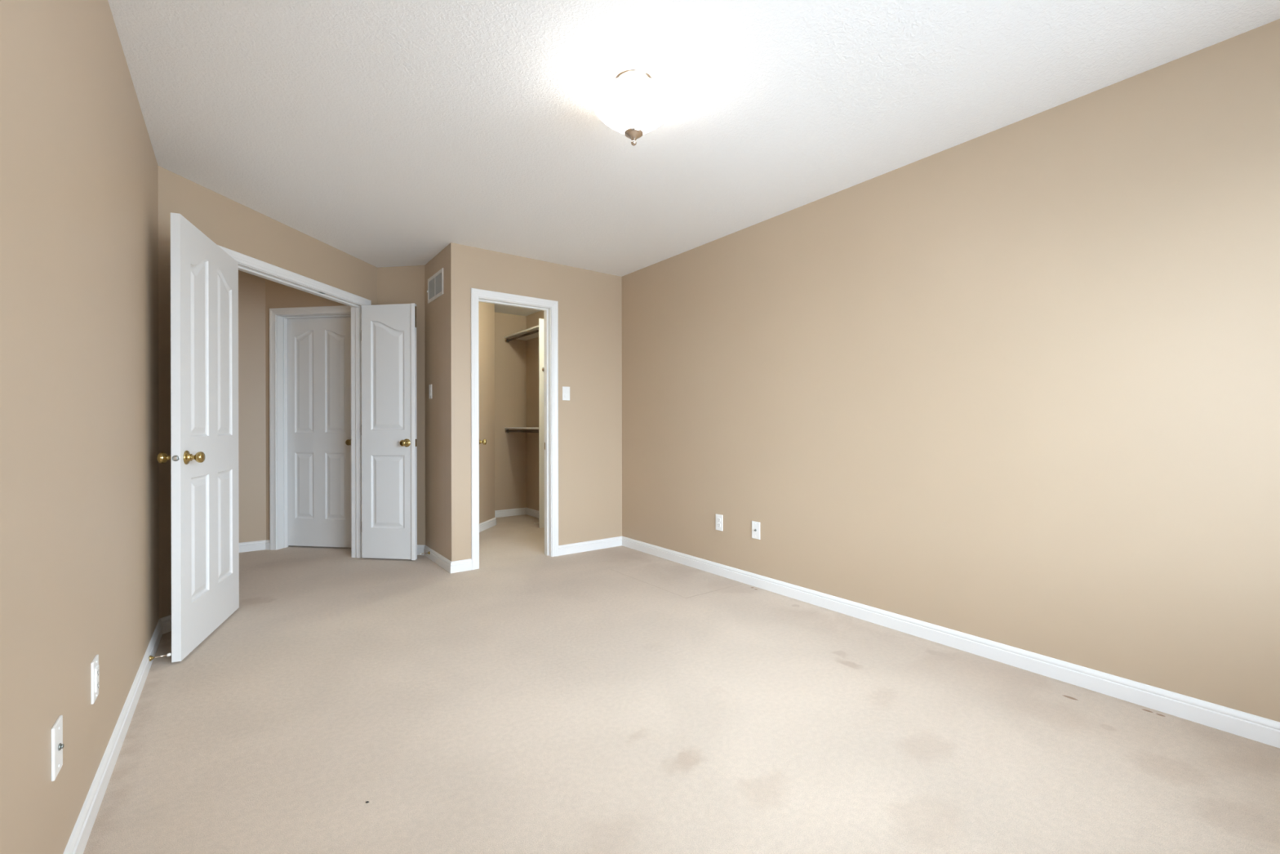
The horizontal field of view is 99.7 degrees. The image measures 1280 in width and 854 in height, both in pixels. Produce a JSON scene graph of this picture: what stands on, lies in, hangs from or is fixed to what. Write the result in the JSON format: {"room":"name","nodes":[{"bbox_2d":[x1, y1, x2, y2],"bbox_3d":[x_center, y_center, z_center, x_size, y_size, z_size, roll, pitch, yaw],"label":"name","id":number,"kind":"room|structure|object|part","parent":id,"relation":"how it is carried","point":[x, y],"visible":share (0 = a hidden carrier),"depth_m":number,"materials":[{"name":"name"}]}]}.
{"room":"empty bedroom","nodes":[
{"label":"empty bedroom","id":0,"kind":"room"},
{"bbox_2d":[0,0,159,853],"bbox_3d":[-1.268,-0.140,1.049,0.120,2.440,4.398,0,0,-37],"label":"wall","id":1,"kind":"structure","parent":0,"point":[79,446],"depth_m":1.31,"materials":[{"name":"beige paint"}]},
{"bbox_2d":[50,715,63,781],"bbox_3d":[-1.303,0.718,1.211,0.013,0.116,0.070,0,0,-37],"label":"cable wall plate","id":2,"kind":"object","parent":1,"relation":"attached to","point":[56,731],"visible":1,"depth_m":1.20,"materials":[{"name":"white plastic"}]},
{"bbox_2d":[57,742,63,750],"bbox_3d":[-1.301,0.718,1.213,0.007,0.013,0.015,0,0,-37],"label":"socket","id":3,"kind":"object","parent":2,"relation":"attached to","point":[60,745],"depth_m":1.21,"materials":[{"name":"metal"}]},
{"bbox_2d":[90,654,98,704],"bbox_3d":[-1.544,0.714,1.531,0.010,0.116,0.070,0,0,-37],"label":"power outlet","id":4,"kind":"object","parent":1,"relation":"attached to","point":[95,663],"visible":1,"depth_m":1.52,"materials":[{"name":"white plastic"}]},
{"bbox_2d":[94,664,98,692],"bbox_3d":[-1.542,0.714,1.532,0.004,0.066,0.033,0,0,-37],"label":"socket","id":5,"kind":"object","parent":4,"relation":"attached to","point":[96,666],"depth_m":1.52,"materials":[{"name":"white plastic"}]},
{"bbox_2d":[62,618,162,853],"bbox_3d":[-1.197,1.038,1.070,0.013,0.083,4.348,0,0,-37],"label":"baseboard","id":6,"kind":"structure","parent":1,"relation":"attached to","point":[80,834],"depth_m":1.66,"materials":[{"name":"white paint"}]},
{"bbox_2d":[149,653,170,661],"bbox_3d":[-2.150,1.028,2.419,0.072,0.025,0.025,0,0,-37],"label":"door stop","id":7,"kind":"object","parent":6,"relation":"attached to","point":[151,657],"visible":1,"depth_m":2.41,"materials":[{"name":"gold metal"}]},
{"bbox_3d":[-2.151,1.028,2.418,0.050,0.007,0.007,0,0,-37],"label":"rod","id":8,"kind":"part","parent":7,"relation":"part of","materials":[{"name":"silver metal"}]},
{"bbox_2d":[238,270,266,542],"bbox_3d":[-4.222,-0.138,4.155,2.200,2.440,0.120,0,0,-37],"label":"wall","id":9,"kind":"structure","parent":0,"point":[251,288],"depth_m":4.71,"materials":[{"name":"beige paint"}]},
{"bbox_2d":[239,539,266,552],"bbox_3d":[-4.173,1.041,4.109,2.180,0.083,0.013,0,0,-37],"label":"baseboard","id":10,"kind":"structure","parent":9,"relation":"attached to","point":[258,544],"depth_m":4.70,"materials":[{"name":"white paint"}]},
{"bbox_2d":[158,165,377,618],"bbox_3d":[-2.440,-0.141,3.668,0.121,2.440,1.921,0,0,8],"label":"wall","id":11,"kind":"structure","parent":0,"point":[230,224],"depth_m":3.11,"materials":[{"name":"beige paint"}]},
{"bbox_2d":[160,614,171,634],"bbox_3d":[-2.474,1.039,2.963,0.013,0.083,0.314,0,0,8],"label":"baseboard","id":12,"kind":"structure","parent":11,"relation":"attached to","point":[166,620],"depth_m":2.83,"materials":[{"name":"white paint"}]},
{"bbox_2d":[156,212,239,662],"bbox_3d":[-2.252,0.048,2.823,0.173,2.040,0.800,0,0,-21],"label":"door","id":13,"kind":"structure","parent":11,"relation":"in","point":[204,456],"depth_m":2.70,"materials":[{"name":"white paint"}]},
{"bbox_3d":[-2.189,0.142,2.488,0.051,0.053,0.053,0,0,-21],"label":"knob","id":14,"kind":"part","parent":13,"relation":"part of","materials":[{"name":"gold metal"}]},
{"bbox_3d":[-2.075,0.142,2.532,0.051,0.053,0.053,0,0,-21],"label":"knob","id":15,"kind":"part","parent":13,"relation":"part of","materials":[{"name":"gold metal"}]},
{"bbox_2d":[217,244,371,557],"bbox_3d":[-2.418,0.012,3.821,0.156,2.134,1.403,0,0,8],"label":"door frame","id":16,"kind":"structure","parent":11,"relation":"attached to","point":[246,264],"depth_m":4.44,"materials":[{"name":"white paint"}]},
{"bbox_3d":[-2.349,0.012,3.811,0.018,2.134,1.403,0,0,8],"label":"casing","id":17,"kind":"part","parent":16,"relation":"part of","materials":[{"name":"white paint"}]},
{"bbox_3d":[-2.486,0.012,3.831,0.018,2.134,1.403,0,0,8],"label":"casing","id":18,"kind":"part","parent":16,"relation":"part of","materials":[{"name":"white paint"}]},
{"bbox_2d":[360,302,417,559],"bbox_3d":[-2.037,0.039,4.379,0.484,2.058,0.173,0,0,8],"label":"door","id":19,"kind":"structure","parent":11,"relation":"in","point":[388,331],"depth_m":4.36,"materials":[{"name":"white paint"}]},
{"bbox_3d":[-1.880,0.128,4.295,0.053,0.053,0.051,0,0,8],"label":"knob","id":20,"kind":"part","parent":19,"relation":"part of","materials":[{"name":"gold metal"}]},
{"bbox_2d":[265,279,345,539],"bbox_3d":[-2.826,-0.141,4.755,0.950,2.440,0.120,0,0,8],"label":"wall","id":21,"kind":"structure","parent":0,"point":[277,295],"depth_m":4.75,"materials":[{"name":"beige paint"}]},
{"bbox_2d":[265,539,269,549],"bbox_3d":[-3.278,1.038,4.756,0.051,0.083,0.013,0,0,8],"label":"baseboard","id":22,"kind":"structure","parent":21,"relation":"attached to","point":[267,541],"depth_m":4.75,"materials":[{"name":"white paint"}]},
{"bbox_2d":[269,305,351,550],"bbox_3d":[-2.830,0.018,4.756,0.840,2.122,0.156,0,0,8],"label":"door frame","id":23,"kind":"structure","parent":21,"relation":"attached to","point":[278,317],"depth_m":4.75,"materials":[{"name":"white paint"}]},
{"bbox_2d":[287,316,351,547],"bbox_3d":[-2.821,0.046,4.817,0.710,2.036,0.173,0,0,8],"label":"door","id":24,"kind":"structure","parent":21,"relation":"in","point":[319,348],"depth_m":4.80,"materials":[{"name":"white paint"}]},
{"bbox_3d":[-2.539,0.135,4.714,0.053,0.053,0.051,0,0,8],"label":"knob","id":25,"kind":"part","parent":24,"relation":"part of","materials":[{"name":"gold metal"}]},
{"bbox_2d":[377,265,425,545],"bbox_3d":[-1.994,-0.142,4.635,0.485,2.440,0.120,0,0,8],"label":"wall","id":26,"kind":"structure","parent":0,"point":[399,284],"depth_m":4.56,"materials":[{"name":"beige paint"}]},
{"bbox_2d":[417,544,424,555],"bbox_3d":[-2.026,1.036,4.574,0.435,0.083,0.013,0,0,8],"label":"baseboard","id":27,"kind":"structure","parent":26,"relation":"attached to","point":[420,548],"depth_m":4.54,"materials":[{"name":"white paint"}]},
{"bbox_2d":[424,242,451,560],"bbox_3d":[-1.570,-0.143,4.324,0.120,2.440,0.748,0,0,-37],"label":"wall","id":28,"kind":"structure","parent":0,"point":[437,313],"depth_m":4.22,"materials":[{"name":"beige paint"}]},
{"bbox_2d":[429,384,431,399],"bbox_3d":[-1.712,-0.289,4.405,0.010,0.116,0.070,0,0,-37],"label":"light switch","id":29,"kind":"object","parent":28,"relation":"attached to","point":[430,385],"visible":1,"depth_m":4.39,"materials":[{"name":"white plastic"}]},
{"bbox_2d":[426,267,443,303],"bbox_3d":[-1.631,-1.118,4.288,0.016,0.200,0.402,0,0,-37],"label":"air vent","id":30,"kind":"object","parent":28,"relation":"in","point":[435,283],"visible":1,"depth_m":4.28,"materials":[{"name":"white metal"}]},
{"bbox_2d":[423,545,451,573],"bbox_3d":[-1.602,1.036,4.260,0.013,0.083,0.711,0,0,-37],"label":"baseboard","id":31,"kind":"structure","parent":28,"relation":"attached to","point":[435,557],"depth_m":4.22,"materials":[{"name":"white paint"}]},
{"bbox_2d":[478,301,494,523],"bbox_3d":[-1.743,-0.144,5.491,0.386,2.440,1.808,0,0,-6],"label":"wall","id":32,"kind":"structure","parent":0,"point":[486,310],"depth_m":5.73,"materials":[{"name":"beige paint"}]},
{"bbox_2d":[479,439,486,444],"bbox_3d":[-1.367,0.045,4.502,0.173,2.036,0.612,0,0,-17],"label":"door knob","id":33,"kind":"object","parent":32,"relation":"attached to","point":[483,442],"depth_m":4.74,"materials":[{"name":"gold metal"}]},
{"bbox_2d":[479,517,496,532],"bbox_3d":[-1.675,1.035,5.325,0.013,0.083,1.229,0,0,8],"label":"baseboard","id":34,"kind":"structure","parent":32,"relation":"attached to","point":[489,523],"depth_m":5.71,"materials":[{"name":"white paint"}]},
{"bbox_2d":[494,311,526,510],"bbox_3d":[-1.651,-0.145,6.541,0.775,2.440,0.120,0,0,-37],"label":"wall","id":35,"kind":"structure","parent":0,"point":[510,357],"depth_m":6.52,"materials":[{"name":"beige paint"}]},
{"bbox_2d":[494,507,526,517],"bbox_3d":[-1.631,1.034,6.472,0.590,0.083,0.013,0,0,-37],"label":"baseboard","id":36,"kind":"structure","parent":35,"relation":"attached to","point":[520,511],"depth_m":6.51,"materials":[{"name":"white paint"}]},
{"bbox_2d":[505,329,538,342],"bbox_3d":[-1.327,-1.038,6.133,0.052,0.052,0.920,0,0,-37],"label":"closet rod","id":37,"kind":"object","parent":35,"relation":"attached to","point":[507,340],"visible":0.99,"depth_m":6.16,"materials":[{"name":"brown metal"}]},
{"bbox_2d":[505,428,538,433],"bbox_3d":[-1.325,0.050,6.134,0.052,0.052,0.920,0,0,-37],"label":"closet rod","id":38,"kind":"object","parent":35,"relation":"attached to","point":[507,430],"visible":1,"depth_m":6.15,"materials":[{"name":"brown metal"}]},
{"bbox_2d":[526,310,543,511],"bbox_3d":[-0.752,-0.146,5.883,0.120,2.440,2.030,0,0,-37],"label":"wall","id":39,"kind":"structure","parent":0,"point":[532,320],"depth_m":6.51,"materials":[{"name":"beige paint"}]},
{"bbox_2d":[504,324,538,340],"bbox_3d":[-1.241,-1.076,6.197,0.283,0.019,0.920,0,0,-37],"label":"closet shelf","id":40,"kind":"object","parent":39,"relation":"attached to","point":[536,327],"visible":0.62,"depth_m":6.26,"materials":[{"name":"white wood"}]},
{"bbox_2d":[504,426,538,429],"bbox_3d":[-1.239,0.012,6.198,0.283,0.019,0.920,0,0,-37],"label":"closet shelf","id":41,"kind":"object","parent":39,"relation":"attached to","point":[535,428],"visible":0.7,"depth_m":6.06,"materials":[{"name":"white wood"}]},
{"bbox_2d":[525,507,538,518],"bbox_3d":[-0.806,1.033,5.848,0.013,0.083,2.000,0,0,-37],"label":"baseboard","id":42,"kind":"structure","parent":39,"relation":"attached to","point":[531,512],"depth_m":6.50,"materials":[{"name":"white paint"}]},
{"bbox_2d":[451,242,622,561],"bbox_3d":[-0.775,-0.144,4.525,1.634,2.440,0.120,0,0,-37],"label":"wall","id":43,"kind":"structure","parent":0,"point":[590,302],"depth_m":4.60,"materials":[{"name":"beige paint"}]},
{"bbox_2d":[450,558,471,573],"bbox_3d":[-1.335,1.036,4.024,0.159,0.083,0.013,0,0,-37],"label":"baseboard","id":44,"kind":"structure","parent":43,"relation":"attached to","point":[464,565],"depth_m":4.02,"materials":[{"name":"white paint"}]},
{"bbox_2d":[470,288,558,569],"bbox_3d":[-1.020,0.014,4.342,0.732,2.124,0.156,0,0,-37],"label":"door frame","id":45,"kind":"structure","parent":43,"relation":"attached to","point":[550,308],"depth_m":4.47,"materials":[{"name":"white paint"}]},
{"bbox_2d":[538,318,544,528],"bbox_3d":[-0.959,-0.040,5.822,0.284,2.228,0.016,0,0,-37],"label":"door","id":46,"kind":"structure","parent":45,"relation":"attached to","point":[541,375],"depth_m":5.75,"materials":[{"name":"white wood"}]},
{"bbox_2d":[562,386,569,400],"bbox_3d":[-0.622,-0.283,4.557,0.070,0.116,0.010,0,0,-37],"label":"light switch","id":47,"kind":"object","parent":43,"relation":"attached to","point":[566,390],"visible":1,"depth_m":4.55,"materials":[{"name":"white plastic"}]},
{"bbox_2d":[558,536,622,555],"bbox_3d":[-0.422,1.033,4.705,0.656,0.083,0.013,0,0,-37],"label":"baseboard","id":48,"kind":"structure","parent":43,"relation":"attached to","point":[574,548],"depth_m":4.69,"materials":[{"name":"white paint"}]},
{"bbox_2d":[83,514,1279,853],"bbox_3d":[-1.321,1.139,2.570,5.150,0.120,7.200,0,0,-37],"label":"floor","id":49,"kind":"structure","parent":0,"point":[617,700],"depth_m":1.91,"materials":[{"name":"beige carpet"}]},
{"bbox_2d":[107,0,1279,315],"bbox_3d":[-1.326,-1.421,2.567,5.150,0.120,7.200,0,0,-37],"label":"ceiling","id":50,"kind":"structure","parent":0,"point":[383,133],"depth_m":2.22,"materials":[{"name":"white paint"}]},
{"bbox_2d":[591,68,675,146],"bbox_3d":[-0.025,-1.237,2.129,0.328,0.253,0.328,0,0,-37],"label":"ceiling light","id":51,"kind":"object","parent":50,"relation":"attached to","point":[633,104],"visible":1,"depth_m":2.05,"materials":[{"name":"white glass"}]},
{"bbox_2d":[622,18,1279,721],"bbox_3d":[1.232,-0.147,3.134,0.120,2.440,4.750,0,0,-37],"label":"wall","id":52,"kind":"structure","parent":0,"point":[1016,384],"depth_m":2.39,"materials":[{"name":"beige paint"}]},
{"bbox_2d":[715,513,723,530],"bbox_3d":[0.573,0.692,3.912,0.009,0.116,0.070,0,0,-37],"label":"power outlet","id":53,"kind":"object","parent":52,"relation":"attached to","point":[719,518],"visible":1,"depth_m":3.90,"materials":[{"name":"white plastic"}]},
{"bbox_2d":[751,520,759,539],"bbox_3d":[0.777,0.695,3.632,0.016,0.116,0.070,0,0,-37],"label":"cable wall plate","id":54,"kind":"object","parent":52,"relation":"attached to","point":[755,525],"visible":1,"depth_m":3.63,"materials":[{"name":"white plastic"}]},
{"bbox_2d":[622,536,1279,747],"bbox_3d":[1.217,1.032,3.047,0.013,0.083,4.630,0,0,-37],"label":"baseboard","id":55,"kind":"structure","parent":52,"relation":"attached to","point":[1255,727],"depth_m":2.40,"materials":[{"name":"white paint"}]}
]}

